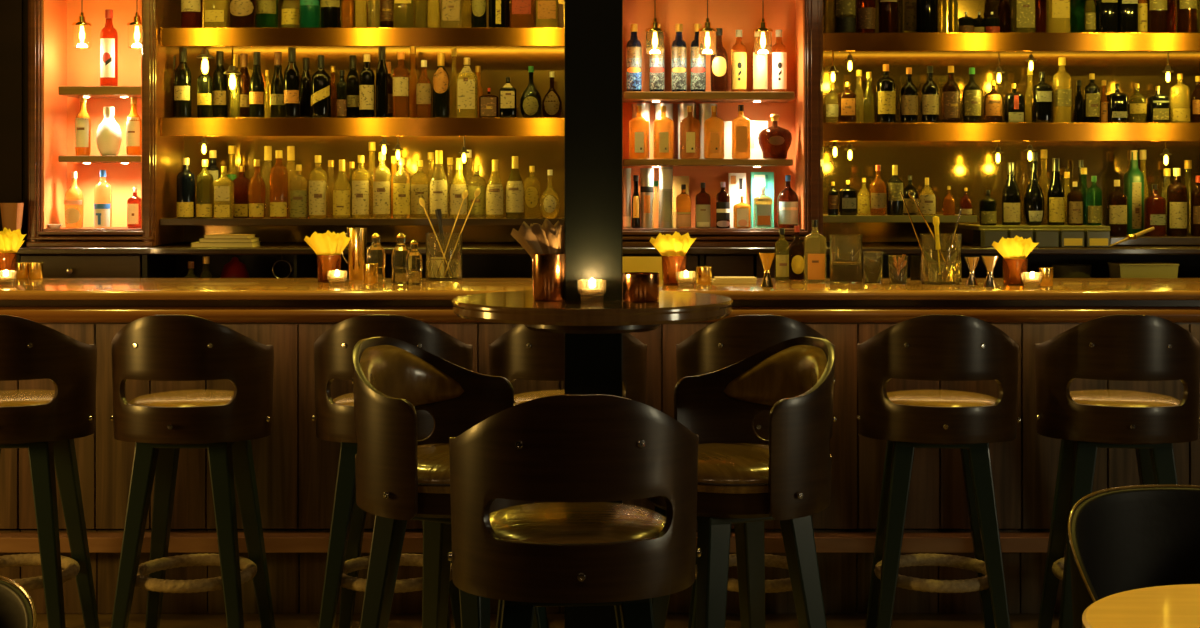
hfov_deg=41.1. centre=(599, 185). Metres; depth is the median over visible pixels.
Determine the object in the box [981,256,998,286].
jigger
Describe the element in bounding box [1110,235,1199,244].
plinth
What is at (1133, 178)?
bottle
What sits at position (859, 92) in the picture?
bottle
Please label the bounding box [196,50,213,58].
socket
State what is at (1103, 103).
bottle
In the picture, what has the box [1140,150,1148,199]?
bottle
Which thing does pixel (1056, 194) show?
bottle
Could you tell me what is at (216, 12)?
bottle
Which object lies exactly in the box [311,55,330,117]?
bottle
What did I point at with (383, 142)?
socket
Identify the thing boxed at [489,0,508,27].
bottle
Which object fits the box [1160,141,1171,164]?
lamp
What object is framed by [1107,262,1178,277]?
plastic tub
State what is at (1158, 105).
bottle
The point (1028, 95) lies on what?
bottle
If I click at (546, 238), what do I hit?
folded napkins
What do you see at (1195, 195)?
bottle
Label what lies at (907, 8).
bottle
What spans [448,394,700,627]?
bar stool
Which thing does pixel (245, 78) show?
bottle
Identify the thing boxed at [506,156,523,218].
bottle
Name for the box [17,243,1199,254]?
countertop
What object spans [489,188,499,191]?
print
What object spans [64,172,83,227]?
bottle
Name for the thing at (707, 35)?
pendant lamp
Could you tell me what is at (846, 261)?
glass
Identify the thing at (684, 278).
candle holder
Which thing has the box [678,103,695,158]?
tube
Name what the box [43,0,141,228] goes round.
panel
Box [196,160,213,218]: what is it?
bottle
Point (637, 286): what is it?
copper cup
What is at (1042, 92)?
bottle
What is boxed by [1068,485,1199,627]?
lounge chair
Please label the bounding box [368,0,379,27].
bottle
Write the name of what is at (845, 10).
bottle
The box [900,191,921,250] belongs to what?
spoon
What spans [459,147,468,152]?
socket
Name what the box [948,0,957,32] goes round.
bottle
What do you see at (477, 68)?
bottle
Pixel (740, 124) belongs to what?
bottle
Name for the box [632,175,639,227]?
bottle
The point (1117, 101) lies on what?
bottle
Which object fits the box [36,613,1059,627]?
floor
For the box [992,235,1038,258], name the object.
folded napkins
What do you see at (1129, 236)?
press
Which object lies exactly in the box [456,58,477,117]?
bottle
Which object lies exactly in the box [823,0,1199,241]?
wall panel
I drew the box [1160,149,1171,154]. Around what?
socket
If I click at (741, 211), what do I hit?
bottle
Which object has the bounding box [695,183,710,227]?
bottle
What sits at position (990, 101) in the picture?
print
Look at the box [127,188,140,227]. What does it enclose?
bottle
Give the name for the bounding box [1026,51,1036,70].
lamp
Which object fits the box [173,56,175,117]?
bottle
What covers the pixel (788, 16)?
panel
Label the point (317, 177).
bottle
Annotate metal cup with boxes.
[16,262,28,278]
[29,262,42,278]
[363,263,378,282]
[696,266,711,283]
[1039,267,1052,285]
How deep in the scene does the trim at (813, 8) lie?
7.43 m
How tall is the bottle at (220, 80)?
0.336 m
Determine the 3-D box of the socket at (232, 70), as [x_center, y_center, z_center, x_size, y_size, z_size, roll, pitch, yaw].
[-1.735,-0.548,7.555,0.082,0.042,0.082,0,0,0]
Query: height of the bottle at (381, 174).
0.316 m
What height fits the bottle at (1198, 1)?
0.300 m
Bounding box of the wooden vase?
[0,203,23,231]
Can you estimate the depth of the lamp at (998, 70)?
7.54 m
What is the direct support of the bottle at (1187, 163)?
on the countertop at (479, 260)
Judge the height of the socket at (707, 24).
0.063 m
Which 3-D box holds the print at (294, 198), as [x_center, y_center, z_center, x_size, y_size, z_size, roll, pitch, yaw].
[-1.428,0.057,7.559,0.045,0.015,0.006,0,0,-2]
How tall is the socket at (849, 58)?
0.031 m
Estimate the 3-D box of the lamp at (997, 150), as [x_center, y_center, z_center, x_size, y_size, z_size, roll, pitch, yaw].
[1.878,-0.186,7.550,0.051,0.156,0.051,0,0,0]
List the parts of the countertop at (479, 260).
door knob, door, door, door, door, door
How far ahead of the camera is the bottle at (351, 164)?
7.72 m
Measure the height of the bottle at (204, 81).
0.272 m
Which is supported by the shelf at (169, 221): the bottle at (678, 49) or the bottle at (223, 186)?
the bottle at (223, 186)
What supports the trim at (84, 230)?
attached to the panel at (63, 64)
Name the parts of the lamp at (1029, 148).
bulb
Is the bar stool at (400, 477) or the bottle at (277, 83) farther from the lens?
the bottle at (277, 83)
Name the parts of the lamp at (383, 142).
bulb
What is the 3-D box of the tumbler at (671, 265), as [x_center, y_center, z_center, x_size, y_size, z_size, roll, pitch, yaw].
[0.291,0.332,6.302,0.100,0.115,0.100,0,0,0]
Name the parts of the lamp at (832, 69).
stem, bulb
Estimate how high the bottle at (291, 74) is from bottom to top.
0.340 m
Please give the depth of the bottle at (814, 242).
6.46 m
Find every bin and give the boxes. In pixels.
[980,229,1007,246]
[1007,229,1033,241]
[1033,229,1058,246]
[1059,229,1084,246]
[1084,229,1110,246]
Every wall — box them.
[79,235,920,242]
[184,0,563,241]
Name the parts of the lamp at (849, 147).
bulb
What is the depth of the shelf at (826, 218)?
7.50 m
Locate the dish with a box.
[47,224,62,228]
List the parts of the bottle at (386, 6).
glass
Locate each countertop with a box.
[0,278,1199,299]
[16,243,1199,277]
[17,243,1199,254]
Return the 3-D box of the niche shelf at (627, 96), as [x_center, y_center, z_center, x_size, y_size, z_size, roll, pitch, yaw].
[0.511,-0.420,7.638,0.806,0.045,0.275,0,0,0]
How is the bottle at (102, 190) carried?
on the trim at (84, 230)
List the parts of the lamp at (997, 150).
bulb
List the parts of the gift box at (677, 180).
printed panel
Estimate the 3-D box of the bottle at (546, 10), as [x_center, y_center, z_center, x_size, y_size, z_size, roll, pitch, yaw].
[-0.252,-0.865,7.620,0.104,0.248,0.105,0,0,0]
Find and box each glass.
[425,232,462,280]
[829,234,862,283]
[920,233,961,284]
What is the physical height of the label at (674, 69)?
0.027 m
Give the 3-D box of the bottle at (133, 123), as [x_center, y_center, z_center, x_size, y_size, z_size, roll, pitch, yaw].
[-2.213,-0.282,7.599,0.072,0.276,0.074,0,0,0]
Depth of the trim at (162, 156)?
7.49 m
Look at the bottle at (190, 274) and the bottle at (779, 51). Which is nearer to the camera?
the bottle at (190, 274)
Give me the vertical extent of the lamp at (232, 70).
0.257 m
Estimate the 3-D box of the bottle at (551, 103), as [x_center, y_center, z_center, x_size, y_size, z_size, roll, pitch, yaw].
[-0.233,-0.437,7.770,0.098,0.236,0.099,0,0,0]
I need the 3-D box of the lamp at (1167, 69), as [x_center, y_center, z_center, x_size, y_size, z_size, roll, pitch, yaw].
[2.680,-0.588,7.550,0.051,0.196,0.051,0,0,0]
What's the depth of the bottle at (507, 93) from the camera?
7.58 m
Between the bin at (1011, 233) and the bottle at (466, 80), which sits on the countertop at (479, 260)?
the bin at (1011, 233)
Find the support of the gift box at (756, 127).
on the niche shelf at (626, 162)
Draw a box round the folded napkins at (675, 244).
[650,231,695,255]
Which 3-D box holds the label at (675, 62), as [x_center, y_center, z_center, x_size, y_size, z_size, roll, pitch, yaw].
[0.378,-0.589,7.636,0.073,0.043,0.028,0,0,0]
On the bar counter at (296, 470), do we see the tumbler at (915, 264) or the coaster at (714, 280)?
the tumbler at (915, 264)
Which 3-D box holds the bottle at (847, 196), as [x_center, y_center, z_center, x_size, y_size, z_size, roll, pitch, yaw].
[1.178,0.057,7.600,0.080,0.168,0.081,0,0,0]
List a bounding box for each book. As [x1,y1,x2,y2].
[191,241,260,246]
[199,238,258,241]
[204,234,255,238]
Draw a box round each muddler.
[435,209,443,233]
[933,216,938,234]
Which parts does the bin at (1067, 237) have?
lid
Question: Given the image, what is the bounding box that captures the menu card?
[623,257,661,279]
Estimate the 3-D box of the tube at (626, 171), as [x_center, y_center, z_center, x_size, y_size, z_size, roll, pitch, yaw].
[0.123,0.058,7.600,0.049,0.284,0.050,0,0,0]
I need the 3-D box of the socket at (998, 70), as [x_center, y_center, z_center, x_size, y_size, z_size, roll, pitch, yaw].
[1.883,-0.547,7.550,0.051,0.031,0.051,0,0,0]
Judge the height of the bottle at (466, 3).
0.268 m
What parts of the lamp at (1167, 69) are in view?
stem, bulb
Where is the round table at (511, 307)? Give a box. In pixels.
[452,290,732,333]
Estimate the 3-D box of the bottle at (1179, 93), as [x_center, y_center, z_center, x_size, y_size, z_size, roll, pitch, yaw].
[2.762,-0.415,7.620,0.090,0.240,0.091,0,0,0]
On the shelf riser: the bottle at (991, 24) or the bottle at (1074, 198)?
the bottle at (1074, 198)
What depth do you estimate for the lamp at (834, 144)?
7.56 m
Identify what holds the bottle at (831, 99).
on the shelf at (831, 131)
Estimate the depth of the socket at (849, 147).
7.55 m
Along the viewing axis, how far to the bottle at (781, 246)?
6.54 m
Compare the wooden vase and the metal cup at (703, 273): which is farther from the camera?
the wooden vase
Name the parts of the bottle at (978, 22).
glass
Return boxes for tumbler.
[0,253,16,282]
[317,255,340,282]
[532,254,564,300]
[662,255,685,285]
[863,251,882,282]
[888,255,907,283]
[910,255,920,279]
[1002,258,1027,285]
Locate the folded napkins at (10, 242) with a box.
[0,227,25,252]
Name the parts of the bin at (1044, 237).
lid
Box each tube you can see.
[623,168,630,227]
[632,103,649,158]
[640,168,653,227]
[655,103,672,119]
[659,167,672,227]
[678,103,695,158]
[699,103,716,158]
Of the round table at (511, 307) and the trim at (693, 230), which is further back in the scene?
the trim at (693, 230)
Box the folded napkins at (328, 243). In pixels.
[304,230,351,254]
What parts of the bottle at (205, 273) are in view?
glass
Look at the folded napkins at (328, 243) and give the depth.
6.48 m
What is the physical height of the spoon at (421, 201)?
0.317 m
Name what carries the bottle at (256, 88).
on the shelf at (168, 126)
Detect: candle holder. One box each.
[0,270,15,285]
[327,270,346,285]
[578,278,605,302]
[676,271,695,286]
[1022,272,1041,287]
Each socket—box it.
[72,12,91,25]
[127,12,140,25]
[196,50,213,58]
[199,138,208,143]
[224,66,240,74]
[379,139,388,144]
[393,144,402,149]
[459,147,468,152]
[645,18,664,31]
[698,18,716,31]
[753,18,772,31]
[828,66,837,71]
[830,141,839,146]
[845,55,854,60]
[845,144,854,149]
[993,147,1002,152]
[994,67,1004,72]
[1024,145,1035,150]
[1026,55,1036,60]
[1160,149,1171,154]
[1162,66,1173,71]
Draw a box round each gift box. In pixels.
[673,176,688,227]
[724,121,767,158]
[728,173,745,227]
[750,172,773,227]
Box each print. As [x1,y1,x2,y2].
[293,197,302,199]
[314,194,321,197]
[377,188,384,191]
[471,199,479,202]
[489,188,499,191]
[989,100,1000,102]
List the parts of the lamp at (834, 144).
bulb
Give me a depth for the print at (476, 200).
7.69 m
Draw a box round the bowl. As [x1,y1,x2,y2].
[1052,264,1091,277]
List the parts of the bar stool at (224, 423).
leg, leg, seat, seat, under frame, backrest, leg, leg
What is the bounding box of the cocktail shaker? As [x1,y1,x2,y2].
[341,228,366,279]
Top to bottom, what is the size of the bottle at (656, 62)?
0.332 m
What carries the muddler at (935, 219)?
in the glass at (941, 264)
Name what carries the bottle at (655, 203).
on the trim at (693, 230)
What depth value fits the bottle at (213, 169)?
7.72 m
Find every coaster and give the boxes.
[712,279,755,281]
[712,281,755,283]
[714,276,756,279]
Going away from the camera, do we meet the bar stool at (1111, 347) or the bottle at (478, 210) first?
the bar stool at (1111, 347)
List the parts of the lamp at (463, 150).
bulb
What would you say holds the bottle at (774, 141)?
on the niche shelf at (626, 162)
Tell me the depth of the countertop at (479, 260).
7.48 m
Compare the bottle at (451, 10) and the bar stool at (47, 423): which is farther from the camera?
the bottle at (451, 10)
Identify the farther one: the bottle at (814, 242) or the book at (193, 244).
the book at (193, 244)
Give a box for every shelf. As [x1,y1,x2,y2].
[58,86,140,97]
[58,156,140,163]
[160,28,563,45]
[160,118,563,135]
[160,217,563,224]
[623,92,794,101]
[623,159,792,166]
[823,33,1199,50]
[823,123,1199,140]
[823,214,976,221]
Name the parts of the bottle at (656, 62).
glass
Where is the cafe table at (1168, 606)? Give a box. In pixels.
[1082,584,1199,627]
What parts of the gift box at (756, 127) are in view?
printed panel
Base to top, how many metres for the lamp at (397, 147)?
0.165 m
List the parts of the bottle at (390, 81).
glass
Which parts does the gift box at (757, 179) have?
printed panel, printed panel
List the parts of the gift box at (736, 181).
printed panel, printed panel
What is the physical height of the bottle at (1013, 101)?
0.192 m
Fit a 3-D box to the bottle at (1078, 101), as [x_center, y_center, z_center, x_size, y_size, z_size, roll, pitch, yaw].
[2.281,-0.399,7.620,0.048,0.208,0.048,0,0,0]
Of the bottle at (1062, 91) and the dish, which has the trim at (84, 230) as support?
the dish
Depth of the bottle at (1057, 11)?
7.57 m
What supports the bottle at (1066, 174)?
on the shelf riser
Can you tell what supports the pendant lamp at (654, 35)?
hanging from the ceiling
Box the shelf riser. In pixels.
[958,224,1109,244]
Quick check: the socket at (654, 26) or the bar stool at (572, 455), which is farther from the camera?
the socket at (654, 26)
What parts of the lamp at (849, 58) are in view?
bulb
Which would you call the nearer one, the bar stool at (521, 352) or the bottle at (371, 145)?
the bar stool at (521, 352)
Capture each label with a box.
[102,52,110,62]
[105,57,111,65]
[626,47,641,57]
[626,58,641,66]
[626,72,641,89]
[627,67,640,72]
[649,47,664,57]
[649,58,664,66]
[649,72,664,89]
[650,67,663,72]
[671,47,686,57]
[671,58,686,66]
[671,72,686,89]
[672,67,685,72]
[690,47,705,57]
[690,58,705,66]
[690,72,705,89]
[691,67,704,72]
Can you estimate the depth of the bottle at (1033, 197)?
7.59 m
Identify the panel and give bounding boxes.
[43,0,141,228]
[623,0,804,228]
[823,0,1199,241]
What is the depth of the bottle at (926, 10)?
7.58 m
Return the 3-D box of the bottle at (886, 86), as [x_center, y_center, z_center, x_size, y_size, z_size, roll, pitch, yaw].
[1.362,-0.437,7.620,0.090,0.284,0.091,0,0,0]
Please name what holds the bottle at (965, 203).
on the shelf at (826, 218)
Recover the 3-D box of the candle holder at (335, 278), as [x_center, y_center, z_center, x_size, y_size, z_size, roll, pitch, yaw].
[-1.026,0.357,6.239,0.076,0.064,0.076,0,0,0]
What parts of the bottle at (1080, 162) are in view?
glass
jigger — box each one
[759,253,774,286]
[965,257,979,284]
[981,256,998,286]
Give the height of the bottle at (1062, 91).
0.316 m
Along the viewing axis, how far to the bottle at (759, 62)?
7.63 m
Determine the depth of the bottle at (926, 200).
7.57 m
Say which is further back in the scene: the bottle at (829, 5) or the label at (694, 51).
the bottle at (829, 5)
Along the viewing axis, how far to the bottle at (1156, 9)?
7.58 m
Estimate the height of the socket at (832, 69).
0.031 m
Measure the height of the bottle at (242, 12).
0.248 m
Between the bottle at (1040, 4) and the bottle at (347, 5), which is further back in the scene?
the bottle at (1040, 4)
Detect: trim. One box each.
[0,0,27,243]
[26,227,154,246]
[28,0,78,241]
[142,0,183,245]
[623,227,810,246]
[791,0,822,240]
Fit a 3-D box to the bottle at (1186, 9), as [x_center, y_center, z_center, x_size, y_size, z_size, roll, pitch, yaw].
[2.796,-0.873,7.620,0.090,0.312,0.091,0,0,0]
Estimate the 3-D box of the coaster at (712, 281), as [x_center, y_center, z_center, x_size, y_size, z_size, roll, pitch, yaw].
[0.532,0.385,6.399,0.176,0.008,0.100,0,0,0]
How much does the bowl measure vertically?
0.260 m
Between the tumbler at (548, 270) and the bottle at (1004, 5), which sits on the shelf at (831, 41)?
the bottle at (1004, 5)
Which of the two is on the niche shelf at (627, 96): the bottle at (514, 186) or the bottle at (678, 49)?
the bottle at (678, 49)
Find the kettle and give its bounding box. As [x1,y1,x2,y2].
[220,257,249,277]
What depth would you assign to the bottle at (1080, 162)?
7.85 m
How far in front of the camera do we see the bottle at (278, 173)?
7.56 m
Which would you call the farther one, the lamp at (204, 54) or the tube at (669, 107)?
the tube at (669, 107)
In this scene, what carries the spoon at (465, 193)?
in the glass at (443, 251)
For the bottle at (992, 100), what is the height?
0.208 m
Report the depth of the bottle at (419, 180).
7.70 m
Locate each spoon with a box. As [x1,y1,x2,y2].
[419,198,434,232]
[451,190,467,232]
[460,188,480,232]
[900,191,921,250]
[908,190,932,233]
[953,209,960,234]
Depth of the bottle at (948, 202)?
7.58 m
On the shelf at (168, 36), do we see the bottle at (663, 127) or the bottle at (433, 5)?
the bottle at (433, 5)
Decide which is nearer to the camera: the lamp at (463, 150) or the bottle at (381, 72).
the lamp at (463, 150)
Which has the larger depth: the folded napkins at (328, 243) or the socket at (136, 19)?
the socket at (136, 19)
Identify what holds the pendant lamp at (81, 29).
hanging from the ceiling
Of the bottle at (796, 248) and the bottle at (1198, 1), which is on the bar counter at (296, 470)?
the bottle at (796, 248)
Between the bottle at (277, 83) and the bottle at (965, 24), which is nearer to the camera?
the bottle at (965, 24)
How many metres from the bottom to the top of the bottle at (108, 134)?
0.232 m
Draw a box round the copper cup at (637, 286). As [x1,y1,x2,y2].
[622,272,659,301]
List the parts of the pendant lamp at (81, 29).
lamp shade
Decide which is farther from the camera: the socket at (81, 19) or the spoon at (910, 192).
the socket at (81, 19)
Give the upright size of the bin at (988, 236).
0.084 m
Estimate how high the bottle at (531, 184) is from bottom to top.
0.252 m
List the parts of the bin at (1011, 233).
lid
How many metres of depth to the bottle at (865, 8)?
7.58 m
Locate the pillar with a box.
[564,0,622,627]
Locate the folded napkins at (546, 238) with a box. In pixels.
[511,218,563,258]
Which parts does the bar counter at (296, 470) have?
panel, armrest rail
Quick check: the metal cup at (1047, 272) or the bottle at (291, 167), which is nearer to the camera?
the metal cup at (1047, 272)
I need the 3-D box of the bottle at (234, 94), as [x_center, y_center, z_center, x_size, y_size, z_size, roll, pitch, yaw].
[-1.738,-0.473,7.620,0.048,0.308,0.048,0,0,0]
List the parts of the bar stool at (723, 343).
leg, leg, backrest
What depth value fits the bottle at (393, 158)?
7.72 m
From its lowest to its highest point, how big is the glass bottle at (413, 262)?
0.177 m
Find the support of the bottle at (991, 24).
on the shelf at (831, 41)
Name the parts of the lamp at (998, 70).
stem, bulb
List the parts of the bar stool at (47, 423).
seat, under frame, leg, backrest, leg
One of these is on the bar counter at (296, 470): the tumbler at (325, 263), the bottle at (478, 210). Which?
the tumbler at (325, 263)
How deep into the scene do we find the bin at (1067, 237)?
7.36 m
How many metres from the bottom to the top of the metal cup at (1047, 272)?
0.071 m
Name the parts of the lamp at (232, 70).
bulb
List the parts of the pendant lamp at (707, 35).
lamp shade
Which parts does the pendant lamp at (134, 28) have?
lamp shade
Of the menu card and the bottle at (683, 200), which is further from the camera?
the bottle at (683, 200)
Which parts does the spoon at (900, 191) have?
stem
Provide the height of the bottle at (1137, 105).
0.192 m
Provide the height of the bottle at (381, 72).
0.352 m
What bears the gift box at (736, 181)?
on the trim at (693, 230)
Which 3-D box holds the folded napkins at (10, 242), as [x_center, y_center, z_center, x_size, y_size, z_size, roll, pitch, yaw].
[-2.398,0.271,6.429,0.188,0.213,0.054,0,0,0]
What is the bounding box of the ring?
[272,255,291,277]
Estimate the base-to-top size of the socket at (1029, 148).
0.031 m
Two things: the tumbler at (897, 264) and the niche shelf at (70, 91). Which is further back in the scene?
the niche shelf at (70, 91)
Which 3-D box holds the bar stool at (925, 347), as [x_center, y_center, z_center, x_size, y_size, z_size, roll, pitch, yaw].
[1.191,1.057,5.651,0.563,1.245,0.532,0,0,3]
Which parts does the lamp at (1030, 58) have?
bulb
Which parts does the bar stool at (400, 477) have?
leg, under frame, seat, backrest, leg, seat, leg, leg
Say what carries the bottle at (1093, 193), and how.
on the shelf riser
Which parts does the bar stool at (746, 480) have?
leg, seat, leg, seat, under frame, leg, backrest, leg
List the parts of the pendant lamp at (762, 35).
lamp shade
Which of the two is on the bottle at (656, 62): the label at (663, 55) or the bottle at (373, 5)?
the label at (663, 55)
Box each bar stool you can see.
[0,315,99,627]
[111,315,274,627]
[312,315,472,627]
[352,337,548,627]
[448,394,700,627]
[489,324,646,405]
[648,337,834,627]
[676,315,835,627]
[857,315,1019,627]
[1034,315,1199,627]
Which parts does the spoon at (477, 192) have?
stem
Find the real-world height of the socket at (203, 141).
0.031 m
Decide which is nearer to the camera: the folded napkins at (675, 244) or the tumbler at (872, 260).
the folded napkins at (675, 244)
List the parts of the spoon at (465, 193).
stem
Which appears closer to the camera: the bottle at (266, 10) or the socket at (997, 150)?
the socket at (997, 150)
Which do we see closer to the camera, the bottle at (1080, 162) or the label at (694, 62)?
the label at (694, 62)
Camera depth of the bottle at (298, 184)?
7.56 m
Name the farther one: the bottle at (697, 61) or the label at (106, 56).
the bottle at (697, 61)
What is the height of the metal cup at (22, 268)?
0.068 m
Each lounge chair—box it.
[0,575,36,627]
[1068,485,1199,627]
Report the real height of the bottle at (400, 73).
0.320 m
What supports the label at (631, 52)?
on the bottle at (633, 49)
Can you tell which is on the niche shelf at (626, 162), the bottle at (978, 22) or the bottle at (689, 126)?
the bottle at (689, 126)
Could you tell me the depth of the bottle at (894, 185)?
7.57 m
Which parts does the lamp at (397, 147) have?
bulb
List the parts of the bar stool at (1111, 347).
leg, leg, backrest, under frame, seat, seat, leg, leg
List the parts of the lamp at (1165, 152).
bulb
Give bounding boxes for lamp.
[72,12,91,48]
[127,12,140,48]
[196,46,213,73]
[199,136,208,153]
[224,46,240,89]
[379,136,388,154]
[393,136,402,159]
[459,136,468,162]
[645,18,664,54]
[698,0,716,54]
[753,18,772,54]
[828,51,837,81]
[830,141,839,156]
[845,51,854,70]
[845,141,854,159]
[993,141,1002,162]
[994,51,1004,82]
[1024,141,1035,160]
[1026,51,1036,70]
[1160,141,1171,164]
[1162,51,1173,81]
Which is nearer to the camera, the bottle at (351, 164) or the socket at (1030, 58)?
the socket at (1030, 58)
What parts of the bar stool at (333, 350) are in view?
leg, seat, under frame, leg, backrest, leg, leg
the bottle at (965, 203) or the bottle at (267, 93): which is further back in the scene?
the bottle at (267, 93)
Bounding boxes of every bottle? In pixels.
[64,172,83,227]
[75,96,90,155]
[94,170,111,227]
[96,107,121,155]
[100,9,117,85]
[126,97,140,155]
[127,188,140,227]
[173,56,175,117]
[174,47,191,117]
[177,158,194,218]
[181,0,202,27]
[184,261,197,277]
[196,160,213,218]
[197,72,212,117]
[200,256,211,277]
[204,0,229,27]
[208,150,219,217]
[212,51,227,117]
[214,166,233,218]
[227,146,237,179]
[230,0,255,27]
[230,54,239,117]
[233,166,249,217]
[239,53,250,117]
[248,160,265,218]
[249,52,264,117]
[256,0,277,27]
[261,146,272,217]
[265,70,269,117]
[270,52,283,117]
[270,150,287,218]
[281,0,299,27]
[284,47,299,117]
[286,146,296,217]
[290,165,307,218]
[300,0,319,27]
[300,58,310,117]
[309,155,326,218]
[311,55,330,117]
[321,0,340,27]
[327,160,334,217]
[331,66,336,117]
[333,160,350,218]
[337,70,346,117]
[342,0,353,27]
[346,55,359,117]
[349,162,354,217]
[352,155,369,218]
[355,0,366,27]
[359,54,374,117]
[366,233,384,281]
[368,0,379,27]
[368,142,375,217]
[373,152,390,218]
[376,46,387,117]
[380,0,392,27]
[386,62,392,117]
[391,156,396,217]
[391,233,409,283]
[393,0,414,27]
[393,52,408,117]
[393,158,410,218]
[405,240,421,284]
[409,46,417,117]
[411,160,428,217]
[415,0,426,27]
[416,60,431,117]
[427,0,440,27]
[428,152,433,217]
[430,150,447,218]
[433,52,448,117]
[441,0,462,27]
[447,158,452,217]
[449,48,456,117]
[450,158,467,218]
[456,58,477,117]
[463,0,470,27]
[465,150,471,185]
[468,165,485,217]
[471,0,486,27]
[475,66,482,117]
[479,88,498,117]
[486,160,503,218]
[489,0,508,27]
[499,77,516,117]
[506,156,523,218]
[510,0,533,27]
[520,66,541,117]
[524,166,539,217]
[536,0,557,27]
[540,170,559,218]
[542,72,561,117]
[626,24,641,91]
[629,106,648,158]
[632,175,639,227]
[649,24,664,91]
[652,181,659,227]
[653,106,673,158]
[671,24,686,91]
[676,184,690,227]
[680,106,699,158]
[690,24,705,91]
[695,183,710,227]
[704,106,723,158]
[710,28,727,91]
[716,182,729,227]
[731,29,746,91]
[732,105,749,158]
[733,196,750,227]
[752,46,767,91]
[754,186,771,227]
[758,114,791,158]
[771,29,786,91]
[775,228,788,280]
[777,175,798,227]
[789,226,803,279]
[804,220,825,281]
[824,0,834,32]
[825,84,837,122]
[828,182,837,215]
[835,0,855,32]
[838,82,855,122]
[839,180,856,215]
[855,70,863,122]
[857,0,874,32]
[857,178,869,214]
[864,72,873,122]
[870,165,885,215]
[877,64,895,122]
[879,0,896,32]
[887,165,902,215]
[899,0,915,32]
[900,68,917,122]
[903,175,917,214]
[916,0,937,32]
[918,178,935,215]
[921,66,938,122]
[938,0,946,32]
[942,66,959,122]
[943,186,954,215]
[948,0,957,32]
[958,12,973,32]
[960,188,971,215]
[963,68,980,122]
[974,12,983,32]
[979,190,996,225]
[984,12,999,32]
[984,80,1001,122]
[998,0,1009,32]
[1002,162,1019,225]
[1004,84,1023,122]
[1010,0,1035,32]
[1024,152,1043,224]
[1025,68,1032,122]
[1032,72,1052,122]
[1036,0,1045,32]
[1039,150,1048,224]
[1046,0,1069,32]
[1047,158,1064,224]
[1053,57,1071,122]
[1064,172,1070,224]
[1067,182,1082,225]
[1070,0,1085,32]
[1074,80,1083,122]
[1077,160,1083,190]
[1079,168,1086,224]
[1084,0,1095,32]
[1084,73,1099,122]
[1086,176,1101,225]
[1096,0,1117,32]
[1100,80,1107,122]
[1107,84,1127,122]
[1107,180,1126,235]
[1118,0,1137,32]
[1124,150,1143,234]
[1128,84,1146,122]
[1138,0,1146,32]
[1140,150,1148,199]
[1144,184,1165,235]
[1147,0,1166,32]
[1147,86,1169,122]
[1161,168,1170,234]
[1167,0,1175,32]
[1167,168,1186,235]
[1170,73,1189,122]
[1177,0,1196,32]
[1184,160,1192,234]
[1191,76,1199,122]
[1191,176,1199,235]
[1197,0,1199,32]
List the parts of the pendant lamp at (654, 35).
lamp shade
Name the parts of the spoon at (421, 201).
stem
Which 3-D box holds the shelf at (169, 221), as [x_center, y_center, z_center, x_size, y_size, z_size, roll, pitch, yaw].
[-1.024,0.169,7.723,2.078,0.032,0.445,0,0,0]
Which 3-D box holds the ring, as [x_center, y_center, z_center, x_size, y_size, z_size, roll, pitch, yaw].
[-1.475,0.373,7.423,0.093,0.121,0.012,0,0,0]
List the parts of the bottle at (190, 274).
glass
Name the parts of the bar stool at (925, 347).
leg, leg, backrest, under frame, seat, seat, leg, leg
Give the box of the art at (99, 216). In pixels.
[98,215,100,224]
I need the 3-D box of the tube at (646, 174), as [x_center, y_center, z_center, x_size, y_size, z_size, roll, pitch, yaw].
[0.224,0.058,7.620,0.064,0.284,0.064,0,0,0]
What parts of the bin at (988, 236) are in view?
lid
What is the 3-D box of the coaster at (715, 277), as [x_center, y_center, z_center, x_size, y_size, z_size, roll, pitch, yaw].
[0.541,0.368,6.399,0.162,0.008,0.100,0,0,0]
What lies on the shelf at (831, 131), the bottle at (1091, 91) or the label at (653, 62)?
the bottle at (1091, 91)
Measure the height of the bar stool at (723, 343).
1.245 m
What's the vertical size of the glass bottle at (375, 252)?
0.198 m
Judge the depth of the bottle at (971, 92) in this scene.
7.59 m
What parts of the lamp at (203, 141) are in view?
bulb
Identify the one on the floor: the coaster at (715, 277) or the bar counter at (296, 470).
the bar counter at (296, 470)
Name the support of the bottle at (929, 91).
on the shelf at (831, 131)
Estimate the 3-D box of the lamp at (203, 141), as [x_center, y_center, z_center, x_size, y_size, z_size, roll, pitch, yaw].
[-1.871,-0.219,7.560,0.051,0.137,0.051,0,0,0]
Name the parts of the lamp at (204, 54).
bulb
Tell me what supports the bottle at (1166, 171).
on the countertop at (479, 260)
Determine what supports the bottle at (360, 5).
on the shelf at (168, 36)
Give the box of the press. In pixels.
[1110,226,1154,246]
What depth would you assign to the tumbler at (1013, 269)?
6.26 m
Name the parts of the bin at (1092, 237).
lid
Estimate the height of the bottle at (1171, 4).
0.304 m
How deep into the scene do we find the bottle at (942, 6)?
7.75 m
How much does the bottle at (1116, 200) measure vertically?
0.268 m
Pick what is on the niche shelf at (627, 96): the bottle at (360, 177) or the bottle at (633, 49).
the bottle at (633, 49)
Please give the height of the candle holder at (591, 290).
0.067 m
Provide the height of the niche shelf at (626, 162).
0.038 m
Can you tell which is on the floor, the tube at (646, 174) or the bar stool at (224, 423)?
the bar stool at (224, 423)
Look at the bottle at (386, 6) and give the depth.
7.74 m
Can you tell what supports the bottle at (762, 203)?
on the trim at (693, 230)
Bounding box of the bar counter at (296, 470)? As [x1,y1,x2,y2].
[0,278,1199,613]
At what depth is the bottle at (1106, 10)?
7.58 m
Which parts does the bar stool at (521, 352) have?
seat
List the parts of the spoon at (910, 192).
stem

